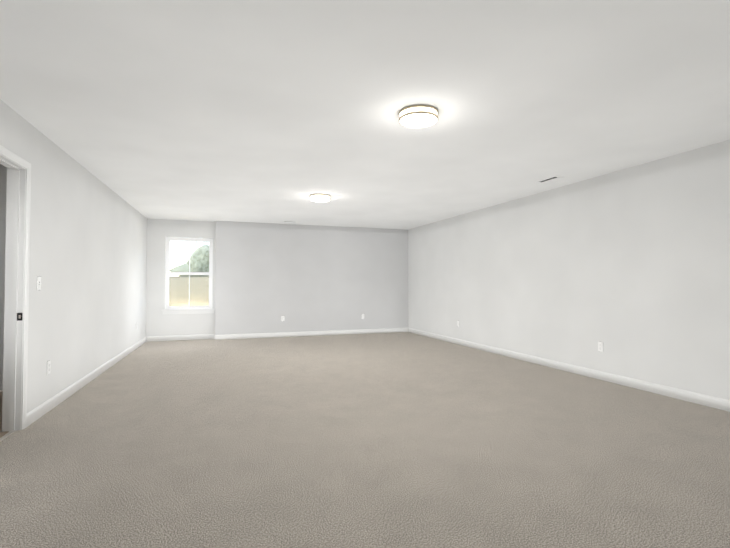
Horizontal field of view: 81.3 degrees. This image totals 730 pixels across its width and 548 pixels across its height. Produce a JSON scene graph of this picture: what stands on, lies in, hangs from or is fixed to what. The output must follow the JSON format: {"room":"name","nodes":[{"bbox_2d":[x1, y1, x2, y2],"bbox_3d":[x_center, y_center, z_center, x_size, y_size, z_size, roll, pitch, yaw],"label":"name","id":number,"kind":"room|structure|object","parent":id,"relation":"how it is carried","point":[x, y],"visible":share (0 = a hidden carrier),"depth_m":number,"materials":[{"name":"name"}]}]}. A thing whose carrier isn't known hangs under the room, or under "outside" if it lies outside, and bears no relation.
{"room":"empty carpeted room","nodes":[
{"label":"empty carpeted room","id":0,"kind":"room"},
{"bbox_2d":[0,164,6,390],"bbox_3d":[-3.894,0.029,4.600,1.290,2.440,0.080,0,-1,-18],"label":"wall","id":1,"kind":"structure","parent":0,"point":[3,180],"depth_m":4.56,"materials":[{"name":"paint"}]},
{"bbox_2d":[0,99,146,412],"bbox_3d":[-2.739,-0.001,3.314,0.115,2.440,11.120,0,-1,-18],"label":"wall","id":2,"kind":"structure","parent":0,"point":[88,264],"depth_m":4.42,"materials":[{"name":"paint"}]},
{"bbox_2d":[0,430,15,441],"bbox_3d":[-2.588,1.208,2.867,0.030,0.010,0.920,0,-1,-18],"label":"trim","id":3,"kind":"structure","parent":2,"relation":"attached to","point":[6,435],"depth_m":3.19,"materials":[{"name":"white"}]},
{"bbox_2d":[0,145,30,431],"bbox_3d":[-2.601,0.154,2.887,0.149,2.112,1.044,0,-1,-18],"label":"door frame","id":4,"kind":"structure","parent":2,"relation":"attached to","point":[12,397],"depth_m":3.32,"materials":[{"name":"white wood"}]},
{"bbox_2d":[37,276,41,289],"bbox_3d":[-2.767,0.079,3.618,0.020,0.118,0.073,0,-1,-18],"label":"light switch","id":5,"kind":"object","parent":2,"relation":"attached to","point":[39,283],"visible":1,"depth_m":3.61,"materials":[{"name":"white plastic"}]},
{"bbox_2d":[47,360,50,374],"bbox_3d":[-2.846,0.841,3.827,0.009,0.118,0.073,0,-1,-18],"label":"electrical outlet","id":6,"kind":"object","parent":2,"relation":"attached to","point":[48,366],"visible":1,"depth_m":3.81,"materials":[{"name":"white plastic"}]},
{"bbox_2d":[26,337,145,426],"bbox_3d":[-3.516,1.229,5.894,0.156,0.100,5.285,0,-1,-19],"label":"baseboard","id":7,"kind":"structure","parent":2,"relation":"attached to","point":[39,411],"depth_m":4.44,"materials":[{"name":"white wood"}]},
{"bbox_2d":[146,219,215,335],"bbox_3d":[-3.930,0.122,8.656,1.690,2.440,0.150,0,-1,-19],"label":"wall","id":8,"kind":"structure","parent":0,"point":[159,322],"depth_m":8.54,"materials":[{"name":"paint"}]},
{"bbox_2d":[146,334,213,341],"bbox_3d":[-3.716,1.292,8.609,1.278,0.100,0.030,0,-1,-19],"label":"baseboard","id":9,"kind":"structure","parent":8,"relation":"attached to","point":[202,336],"depth_m":8.60,"materials":[{"name":"white wood"}]},
{"bbox_2d":[162,236,214,313],"bbox_3d":[-3.615,0.027,8.748,1.005,1.575,0.180,0,-1,-19],"label":"window unit","id":10,"kind":"structure","parent":8,"relation":"in","point":[175,309],"depth_m":8.74,"materials":[{"name":"white plastic"}]},
{"bbox_2d":[215,221,407,334],"bbox_3d":[-0.998,0.144,9.603,4.490,2.440,0.320,0,-1,-19],"label":"wall","id":11,"kind":"structure","parent":0,"point":[301,278],"depth_m":9.35,"materials":[{"name":"paint"}]},
{"bbox_2d":[214,328,405,339],"bbox_3d":[-1.041,1.310,9.394,4.316,0.100,0.034,0,-1,-19],"label":"baseboard","id":12,"kind":"structure","parent":11,"relation":"attached to","point":[359,331],"depth_m":9.28,"materials":[{"name":"white wood"}]},
{"bbox_2d":[0,332,729,547],"bbox_3d":[-0.029,1.273,4.323,5.968,0.060,10.670,0,-1,-19],"label":"floor carpet","id":13,"kind":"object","parent":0,"point":[394,440],"visible":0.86,"depth_m":2.83,"materials":[{"name":"beige carpet"}]},
{"bbox_2d":[0,0,729,229],"bbox_3d":[-0.571,-1.263,4.110,7.370,0.120,11.120,0,-1,-19],"label":"ceiling","id":14,"kind":"structure","parent":0,"point":[269,111],"depth_m":2.93,"materials":[{"name":"paint"}]},
{"bbox_2d":[310,194,329,201],"bbox_3d":[-0.663,-1.115,6.270,0.300,0.076,0.300,0,-1,-19],"label":"ceiling light","id":15,"kind":"object","parent":14,"relation":"attached to","point":[320,197],"visible":1,"depth_m":6.17,"materials":[{"name":"white glass"}]},
{"bbox_2d":[399,105,437,127],"bbox_3d":[0.405,-1.185,3.223,0.300,0.076,0.300,0,-1,-19],"label":"ceiling light","id":16,"kind":"object","parent":14,"relation":"attached to","point":[417,116],"visible":1,"depth_m":3.14,"materials":[{"name":"white glass"}]},
{"bbox_2d":[537,176,562,182],"bbox_3d":[2.295,-1.171,5.271,0.140,0.009,0.310,0,-1,-19],"label":"ceiling vent","id":17,"kind":"object","parent":14,"relation":"in","point":[549,179],"visible":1,"depth_m":5.26,"materials":[{"name":"white metal"}]},
{"bbox_2d":[408,140,729,399],"bbox_3d":[2.844,0.044,5.252,0.150,2.440,11.050,0,-1,-19],"label":"wall","id":18,"kind":"structure","parent":0,"point":[629,268],"depth_m":5.04,"materials":[{"name":"paint"}]},
{"bbox_2d":[406,328,729,411],"bbox_3d":[2.766,1.213,5.197,0.014,0.100,10.450,0,-1,-19],"label":"baseboard","id":19,"kind":"structure","parent":18,"relation":"attached to","point":[706,400],"depth_m":5.02,"materials":[{"name":"white wood"}]},
{"bbox_2d":[598,342,602,351],"bbox_3d":[2.814,0.870,5.079,0.009,0.118,0.073,0,-1,-19],"label":"electrical outlet","id":20,"kind":"object","parent":18,"relation":"attached to","point":[600,346],"visible":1,"depth_m":5.07,"materials":[{"name":"white plastic"}]},
{"label":"outside","id":21,"kind":"structure","parent":0,"visible":0},
{"bbox_2d":[169,276,208,305],"bbox_3d":[-17.869,1.373,62.581,70.000,1.523,110.810,0,-1,-19],"label":"ground","id":22,"kind":"structure","parent":21,"point":[193,290],"depth_m":11.50,"materials":[{"name":"soil"}]},
{"bbox_2d":[170,263,193,275],"bbox_3d":[-37.407,-0.678,98.034,14.557,5.000,14.136,0,-1,-19],"label":"tree","id":23,"kind":"object","parent":22,"relation":"on","point":[183,267],"depth_m":93.46,"materials":[{"name":"green plant"}]},
{"bbox_2d":[186,245,208,275],"bbox_3d":[-14.254,-0.956,37.929,3.154,3.300,3.063,0,-1,-19],"label":"tree","id":24,"kind":"object","parent":22,"relation":"on","point":[201,258],"depth_m":36.92,"materials":[{"name":"green plant"}]},
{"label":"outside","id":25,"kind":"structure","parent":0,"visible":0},
{"bbox_2d":[0,391,8,437],"bbox_3d":[-3.343,1.240,2.816,1.445,0.056,3.600,0,-1,-18],"label":"floor","id":26,"kind":"structure","parent":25,"point":[2,434],"depth_m":3.65,"materials":[{"name":"grey carpet"}]}
]}

